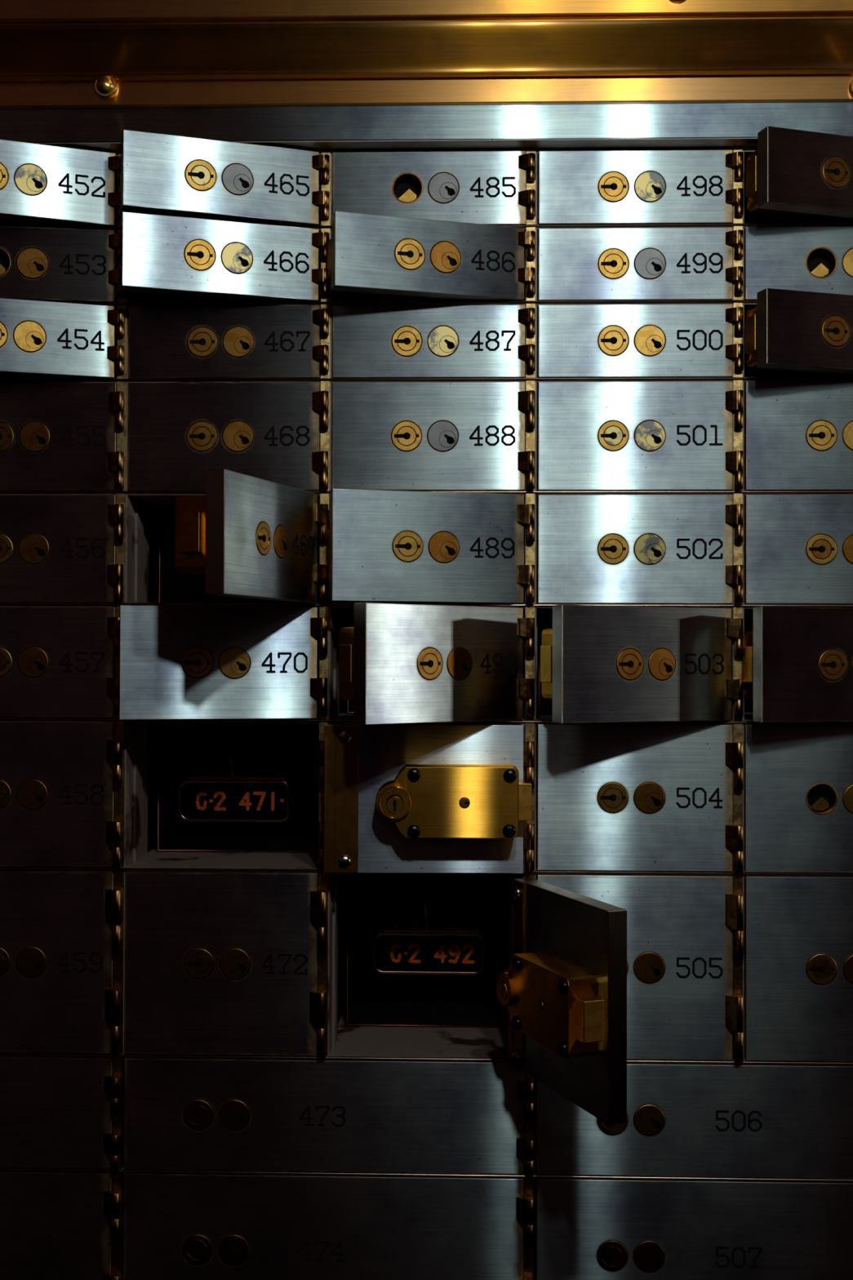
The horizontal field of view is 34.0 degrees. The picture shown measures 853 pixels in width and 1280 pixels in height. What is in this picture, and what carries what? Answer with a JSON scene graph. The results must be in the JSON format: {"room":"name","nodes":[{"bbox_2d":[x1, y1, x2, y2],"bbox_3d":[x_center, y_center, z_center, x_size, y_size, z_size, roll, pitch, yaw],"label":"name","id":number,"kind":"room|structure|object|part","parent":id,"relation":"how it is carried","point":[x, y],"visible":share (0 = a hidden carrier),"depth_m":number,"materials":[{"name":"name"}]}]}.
{"room":"bank vault","nodes":[
{"label":"bank vault","id":0,"kind":"room"},
{"bbox_2d":[0,147,852,1279],"bbox_3d":[0.010,0.022,1.079,1.287,0.948,0.252,0,-1,2],"label":"cabinet frame","id":1,"kind":"structure","parent":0,"point":[143,508],"depth_m":0.96,"materials":[{"name":"metal"}]},
{"bbox_2d":[0,606,119,717],"bbox_3d":[-0.278,0.015,0.967,0.139,0.076,0.019,0,-1,2],"label":"door","id":2,"kind":"structure","parent":1,"relation":"in","point":[55,661],"depth_m":0.96,"materials":[{"name":"metal"}]},
{"bbox_2d":[0,1056,119,1173],"bbox_3d":[-0.350,0.326,0.965,0.281,0.076,0.019,0,-1,2],"label":"door","id":3,"kind":"structure","parent":1,"relation":"in","point":[55,1112],"depth_m":0.96,"materials":[{"name":"metal"}]},
{"bbox_2d":[0,1171,119,1279],"bbox_3d":[-0.350,0.417,0.963,0.281,0.102,0.019,0,-1,2],"label":"door","id":4,"kind":"structure","parent":1,"relation":"in","point":[54,1225],"depth_m":0.96,"materials":[{"name":"metal"}]},
{"bbox_2d":[0,871,121,1056],"bbox_3d":[-0.279,0.222,0.964,0.139,0.125,0.019,0,-1,2],"label":"door","id":5,"kind":"structure","parent":1,"relation":"in","point":[60,931],"depth_m":0.96,"materials":[{"name":"metal"}]},
{"bbox_2d":[0,721,122,868],"bbox_3d":[-0.279,0.107,0.966,0.139,0.100,0.019,0,-1,2],"label":"door","id":6,"kind":"structure","parent":1,"relation":"in","point":[58,780],"depth_m":0.96,"materials":[{"name":"metal"}]},
{"bbox_2d":[0,494,123,602],"bbox_3d":[-0.278,-0.063,0.968,0.139,0.074,0.019,0,-1,2],"label":"door","id":7,"kind":"structure","parent":1,"relation":"in","point":[54,548],"depth_m":0.96,"materials":[{"name":"metal"}]},
{"bbox_2d":[0,382,124,490],"bbox_3d":[-0.278,-0.141,0.969,0.139,0.074,0.019,0,-1,2],"label":"door","id":8,"kind":"structure","parent":1,"relation":"in","point":[54,436],"depth_m":0.96,"materials":[{"name":"metal"}]},
{"bbox_2d":[0,139,124,226],"bbox_3d":[-0.280,-0.312,0.958,0.139,0.050,0.042,0,-1,-19],"label":"door","id":9,"kind":"structure","parent":1,"relation":"in","point":[44,184],"depth_m":0.95,"materials":[{"name":"metal"}]},
{"bbox_2d":[0,226,124,302],"bbox_3d":[-0.280,-0.259,0.973,0.139,0.050,0.042,0,-1,-6],"label":"door","id":10,"kind":"structure","parent":1,"relation":"in","point":[55,264],"depth_m":0.96,"materials":[{"name":"metal"}]},
{"bbox_2d":[0,247,10,276],"bbox_3d":[-0.297,-0.259,0.962,0.021,0.021,0.012,0,-1,-6],"label":"socket","id":11,"kind":"object","parent":10,"relation":"attached to","point":[5,252],"depth_m":0.96,"materials":[{"name":"gold metal"}]},
{"bbox_2d":[0,297,124,378],"bbox_3d":[-0.280,-0.206,0.961,0.139,0.050,0.042,0,-1,-16],"label":"door","id":12,"kind":"structure","parent":1,"relation":"in","point":[38,338],"depth_m":0.95,"materials":[{"name":"metal"}]},
{"bbox_2d":[111,153,126,1279],"bbox_3d":[-0.212,0.066,0.962,0.006,0.806,0.001,0,-1,2],"label":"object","id":13,"kind":"structure","parent":1,"relation":"attached to","point":[121,385],"depth_m":0.96,"materials":[{"name":"gold metal"}]},
{"bbox_2d":[119,604,328,719],"bbox_3d":[-0.140,0.016,0.957,0.139,0.076,0.042,0,-1,-13],"label":"door","id":14,"kind":"structure","parent":1,"relation":"in","point":[176,662],"depth_m":0.94,"materials":[{"name":"metal"}]},
{"bbox_2d":[120,211,328,302],"bbox_3d":[-0.139,-0.259,0.957,0.139,0.050,0.042,0,-1,-16],"label":"door","id":15,"kind":"structure","parent":1,"relation":"in","point":[161,255],"depth_m":0.94,"materials":[{"name":"metal"}]},
{"bbox_2d":[120,129,329,226],"bbox_3d":[-0.139,-0.312,0.956,0.139,0.050,0.042,0,-1,-17],"label":"door","id":16,"kind":"structure","parent":1,"relation":"in","point":[161,174],"depth_m":0.94,"materials":[{"name":"metal"}]},
{"bbox_2d":[124,871,326,1058],"bbox_3d":[-0.138,0.222,0.960,0.139,0.125,0.019,0,-1,2],"label":"door","id":17,"kind":"structure","parent":1,"relation":"in","point":[216,963],"depth_m":0.96,"materials":[{"name":"metal"}]},
{"bbox_2d":[127,382,328,490],"bbox_3d":[-0.137,-0.141,0.965,0.139,0.074,0.019,0,-1,2],"label":"door","id":18,"kind":"structure","parent":1,"relation":"in","point":[269,431],"depth_m":0.96,"materials":[{"name":"metal"}]},
{"bbox_2d":[128,305,328,378],"bbox_3d":[-0.137,-0.206,0.966,0.139,0.050,0.019,0,-1,2],"label":"door","id":19,"kind":"structure","parent":1,"relation":"in","point":[165,342],"depth_m":0.96,"materials":[{"name":"metal"}]},
{"bbox_2d":[156,722,319,853],"bbox_3d":[-0.137,0.112,1.109,0.123,0.094,0.163,0,-1,2],"label":"deposit box","id":20,"kind":"object","parent":1,"relation":"in","point":[223,787],"visible":0.98,"depth_m":1.03,"materials":[{"name":"black metal"}]},
{"bbox_2d":[175,468,328,602],"bbox_3d":[-0.111,-0.064,0.899,0.042,0.074,0.139,0,-1,20],"label":"door","id":21,"kind":"structure","parent":1,"relation":"in","point":[249,536],"depth_m":0.86,"materials":[{"name":"metal"}]},
{"bbox_2d":[318,151,330,1056],"bbox_3d":[-0.070,-0.026,0.959,0.006,0.622,0.001,0,-1,2],"label":"trim","id":22,"kind":"structure","parent":1,"relation":"attached to","point":[325,385],"depth_m":0.96,"materials":[{"name":"gold metal"}]},
{"bbox_2d":[123,1173,533,1279],"bbox_3d":[-0.068,0.418,0.956,0.281,0.102,0.019,0,-1,2],"label":"door","id":23,"kind":"structure","parent":1,"relation":"in","point":[176,1226],"depth_m":0.95,"materials":[{"name":"metal"}]},
{"bbox_2d":[124,1057,533,1178],"bbox_3d":[-0.067,0.326,0.957,0.281,0.076,0.019,0,-1,2],"label":"door","id":24,"kind":"structure","parent":1,"relation":"in","point":[220,1114],"depth_m":0.95,"materials":[{"name":"metal"}]},
{"bbox_2d":[346,618,354,714],"bbox_3d":[0.004,0.021,1.110,0.123,0.071,0.156,0,-1,2],"label":"tin","id":25,"kind":"object","parent":1,"relation":"in","point":[350,622],"visible":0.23,"depth_m":1.03,"materials":[{"name":"black"}]},
{"bbox_2d":[318,724,532,873],"bbox_3d":[-0.002,0.107,0.933,0.143,0.100,0.047,0,-1,0],"label":"door","id":26,"kind":"structure","parent":1,"relation":"in","point":[399,798],"depth_m":0.94,"materials":[{"name":"metal"}]},
{"bbox_3d":[-0.057,0.107,0.937,0.023,0.099,0.002,0,-1,0],"label":"hinge plate","id":27,"kind":"part","parent":26,"relation":"part of","materials":[{"name":"gold metal"}]},
{"bbox_2d":[0,0,852,108],"bbox_3d":[0.007,-0.400,0.935,1.287,0.075,0.059,0,-1,2],"label":"trim","id":28,"kind":"structure","parent":1,"relation":"attached to","point":[158,53],"depth_m":0.93,"materials":[{"name":"gold metal"}]},
{"bbox_2d":[94,77,118,99],"bbox_3d":[-0.218,-0.376,0.945,0.016,0.016,0.008,0,-1,2],"label":"bolt","id":29,"kind":"object","parent":28,"relation":"attached to","point":[106,88],"visible":1,"depth_m":0.94,"materials":[{"name":"gold metal"}]},
{"bbox_2d":[0,102,852,151],"bbox_3d":[0.007,-0.353,0.955,1.287,0.029,0.019,0,-1,2],"label":"trim","id":30,"kind":"structure","parent":1,"relation":"attached to","point":[704,125],"depth_m":0.95,"materials":[{"name":"metal"}]},
{"bbox_2d":[345,873,511,1027],"bbox_3d":[0.004,0.227,1.104,0.123,0.119,0.163,0,-1,2],"label":"box","id":31,"kind":"object","parent":1,"relation":"in","point":[423,950],"visible":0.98,"depth_m":1.03,"materials":[{"name":"black metal"}]},
{"bbox_2d":[326,488,534,603],"bbox_3d":[0.002,-0.063,0.955,0.139,0.074,0.042,0,-1,-13],"label":"door","id":32,"kind":"structure","parent":1,"relation":"in","point":[383,546],"depth_m":0.94,"materials":[{"name":"metal"}]},
{"bbox_2d":[327,210,535,301],"bbox_3d":[0.002,-0.258,0.954,0.139,0.050,0.042,0,-1,-15],"label":"door","id":33,"kind":"structure","parent":1,"relation":"in","point":[368,254],"depth_m":0.94,"materials":[{"name":"metal"}]},
{"bbox_2d":[331,723,534,871],"bbox_3d":[0.004,0.107,0.958,0.139,0.100,0.019,0,-1,2],"label":"door","id":34,"kind":"structure","parent":1,"relation":"in","point":[529,746],"depth_m":0.95,"materials":[{"name":"metal"}]},
{"bbox_2d":[332,382,535,490],"bbox_3d":[0.005,-0.140,0.961,0.139,0.074,0.019,0,-1,2],"label":"door","id":35,"kind":"structure","parent":1,"relation":"in","point":[387,436],"depth_m":0.96,"materials":[{"name":"metal"}]},
{"bbox_2d":[332,304,535,377],"bbox_3d":[0.005,-0.205,0.962,0.139,0.050,0.019,0,-1,2],"label":"door","id":36,"kind":"structure","parent":1,"relation":"in","point":[369,341],"depth_m":0.96,"materials":[{"name":"metal"}]},
{"bbox_2d":[333,151,535,224],"bbox_3d":[0.005,-0.311,0.963,0.139,0.050,0.019,0,-1,2],"label":"door","id":37,"kind":"structure","parent":1,"relation":"in","point":[474,187],"depth_m":0.96,"materials":[{"name":"metal"}]},
{"bbox_2d":[391,172,422,203],"bbox_3d":[-0.013,-0.311,0.966,0.021,0.021,0.012,0,-1,2],"label":"socket","id":38,"kind":"object","parent":37,"relation":"attached to","point":[406,187],"depth_m":0.96,"materials":[{"name":"gold metal"}]},
{"bbox_2d":[338,602,534,724],"bbox_3d":[0.007,0.016,0.923,0.139,0.076,0.042,1,-1,-38],"label":"door","id":39,"kind":"structure","parent":1,"relation":"in","point":[399,663],"depth_m":0.90,"materials":[{"name":"metal"}]},
{"bbox_2d":[524,150,535,1279],"bbox_3d":[0.071,0.067,0.954,0.006,0.806,0.001,0,-1,2],"label":"trim","id":40,"kind":"structure","parent":1,"relation":"attached to","point":[531,384],"depth_m":0.95,"materials":[{"name":"gold metal"}]},
{"bbox_2d":[537,618,552,715],"bbox_3d":[0.146,0.021,1.106,0.123,0.071,0.156,0,-1,2],"label":"safe deposit box","id":41,"kind":"object","parent":1,"relation":"in","point":[544,706],"visible":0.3,"depth_m":1.03,"materials":[{"name":"black"}]},
{"bbox_2d":[496,876,626,1124],"bbox_3d":[0.077,0.222,0.877,0.047,0.125,0.143,0,-1,-22],"label":"door","id":42,"kind":"structure","parent":1,"relation":"in","point":[562,988],"depth_m":0.84,"materials":[{"name":"metal"}]},
{"bbox_3d":[0.060,0.223,0.929,0.002,0.124,0.023,0,-1,-22],"label":"hinge plate","id":43,"kind":"part","parent":42,"relation":"part of","materials":[{"name":"gold metal"}]},
{"bbox_2d":[536,724,743,873],"bbox_3d":[0.146,0.108,0.954,0.139,0.100,0.019,0,-1,2],"label":"door","id":44,"kind":"structure","parent":1,"relation":"in","point":[610,797],"depth_m":0.95,"materials":[{"name":"metal"}]},
{"bbox_2d":[536,875,743,1062],"bbox_3d":[0.145,0.223,0.952,0.139,0.125,0.019,0,-1,2],"label":"door","id":45,"kind":"structure","parent":1,"relation":"in","point":[682,1004],"depth_m":0.95,"materials":[{"name":"metal"}]},
{"bbox_2d":[537,381,743,490],"bbox_3d":[0.146,-0.140,0.957,0.139,0.074,0.019,0,-1,2],"label":"door","id":46,"kind":"structure","parent":1,"relation":"in","point":[603,435],"depth_m":0.95,"materials":[{"name":"metal"}]},
{"bbox_2d":[537,494,743,604],"bbox_3d":[0.146,-0.062,0.956,0.139,0.074,0.019,0,-1,2],"label":"door","id":47,"kind":"structure","parent":1,"relation":"in","point":[592,548],"depth_m":0.95,"materials":[{"name":"metal"}]},
{"bbox_2d":[537,303,743,377],"bbox_3d":[0.146,-0.205,0.958,0.139,0.050,0.019,0,-1,2],"label":"door","id":48,"kind":"structure","parent":1,"relation":"in","point":[574,340],"depth_m":0.95,"materials":[{"name":"metal"}]},
{"bbox_2d":[537,227,743,300],"bbox_3d":[0.147,-0.258,0.959,0.139,0.050,0.019,0,-1,2],"label":"door","id":49,"kind":"structure","parent":1,"relation":"in","point":[584,264],"depth_m":0.95,"materials":[{"name":"metal"}]},
{"bbox_2d":[537,149,743,224],"bbox_3d":[0.147,-0.311,0.959,0.139,0.050,0.019,0,-1,2],"label":"door","id":50,"kind":"structure","parent":1,"relation":"in","point":[601,186],"depth_m":0.96,"materials":[{"name":"metal"}]},
{"bbox_2d":[540,604,743,724],"bbox_3d":[0.144,0.016,0.936,0.139,0.076,0.042,1,-1,-24],"label":"door","id":51,"kind":"structure","parent":1,"relation":"in","point":[599,664],"depth_m":0.92,"materials":[{"name":"metal"}]},
{"bbox_2d":[669,0,686,4],"bbox_3d":[0.163,-0.420,0.898,0.016,0.016,0.008,0,-1,2],"label":"bolt","id":52,"kind":"object","parent":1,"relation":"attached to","point":[677,2],"visible":1,"depth_m":0.90,"materials":[{"name":"gold metal"}]},
{"bbox_2d":[535,1178,852,1279],"bbox_3d":[0.215,0.419,0.948,0.281,0.102,0.019,0,-1,2],"label":"door","id":53,"kind":"structure","parent":1,"relation":"in","point":[586,1228],"depth_m":0.95,"materials":[{"name":"metal"}]},
{"bbox_2d":[536,1063,852,1178],"bbox_3d":[0.216,0.327,0.949,0.281,0.076,0.019,0,-1,2],"label":"door","id":54,"kind":"structure","parent":1,"relation":"in","point":[683,1120],"depth_m":0.95,"materials":[{"name":"metal"}]},
{"bbox_2d":[733,149,742,1061],"bbox_3d":[0.213,-0.025,0.952,0.006,0.622,0.001,0,-1,2],"label":"trim","id":55,"kind":"structure","parent":1,"relation":"attached to","point":[738,339],"depth_m":0.95,"materials":[{"name":"gold metal"}]},
{"bbox_2d":[742,606,852,722],"bbox_3d":[0.285,0.017,0.946,0.139,0.076,0.042,0,-1,-13],"label":"door","id":56,"kind":"structure","parent":1,"relation":"in","point":[797,661],"depth_m":0.92,"materials":[{"name":"metal"}]},
{"bbox_2d":[744,875,852,1062],"bbox_3d":[0.287,0.224,0.949,0.139,0.125,0.019,0,-1,2],"label":"door","id":57,"kind":"structure","parent":1,"relation":"in","point":[798,931],"depth_m":0.95,"materials":[{"name":"metal"}]},
{"bbox_2d":[744,724,852,872],"bbox_3d":[0.287,0.108,0.950,0.139,0.100,0.019,0,-1,2],"label":"door","id":58,"kind":"structure","parent":1,"relation":"in","point":[798,779],"depth_m":0.95,"materials":[{"name":"metal"}]},
{"bbox_2d":[805,782,837,814],"bbox_3d":[0.269,0.108,0.953,0.022,0.022,0.012,0,-1,2],"label":"socket","id":59,"kind":"object","parent":58,"relation":"attached to","point":[821,798],"depth_m":0.95,"materials":[{"name":"gold metal"}]},
{"bbox_2d":[744,494,852,604],"bbox_3d":[0.288,-0.062,0.952,0.139,0.074,0.019,0,-1,2],"label":"door","id":60,"kind":"structure","parent":1,"relation":"in","point":[798,548],"depth_m":0.95,"materials":[{"name":"metal"}]},
{"bbox_2d":[744,381,852,490],"bbox_3d":[0.288,-0.139,0.953,0.139,0.074,0.019,0,-1,2],"label":"door","id":61,"kind":"structure","parent":1,"relation":"in","point":[798,435],"depth_m":0.95,"materials":[{"name":"metal"}]},
{"bbox_2d":[744,226,852,299],"bbox_3d":[0.288,-0.258,0.955,0.139,0.050,0.019,0,-1,2],"label":"door","id":62,"kind":"structure","parent":1,"relation":"in","point":[805,259],"depth_m":0.95,"materials":[{"name":"metal"}]},
{"bbox_2d":[805,247,837,278],"bbox_3d":[0.270,-0.258,0.958,0.022,0.021,0.012,0,-1,2],"label":"socket","id":63,"kind":"object","parent":62,"relation":"attached to","point":[820,262],"depth_m":0.96,"materials":[{"name":"gold metal"}]},
{"bbox_2d":[745,288,852,373],"bbox_3d":[0.285,-0.205,0.945,0.139,0.050,0.042,0,-1,-16],"label":"door","id":64,"kind":"structure","parent":1,"relation":"in","point":[787,329],"depth_m":0.92,"materials":[{"name":"metal"}]},
{"bbox_2d":[746,125,852,221],"bbox_3d":[0.286,-0.311,0.946,0.139,0.050,0.042,0,-1,-16],"label":"door","id":65,"kind":"structure","parent":1,"relation":"in","point":[793,172],"depth_m":0.92,"materials":[{"name":"metal"}]},
{"bbox_2d":[848,79,852,97],"bbox_3d":[0.291,-0.370,0.931,0.016,0.016,0.008,0,-1,2],"label":"bolt","id":66,"kind":"object","parent":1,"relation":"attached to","point":[851,85],"visible":1,"depth_m":0.93,"materials":[{"name":"gold metal"}]}
]}

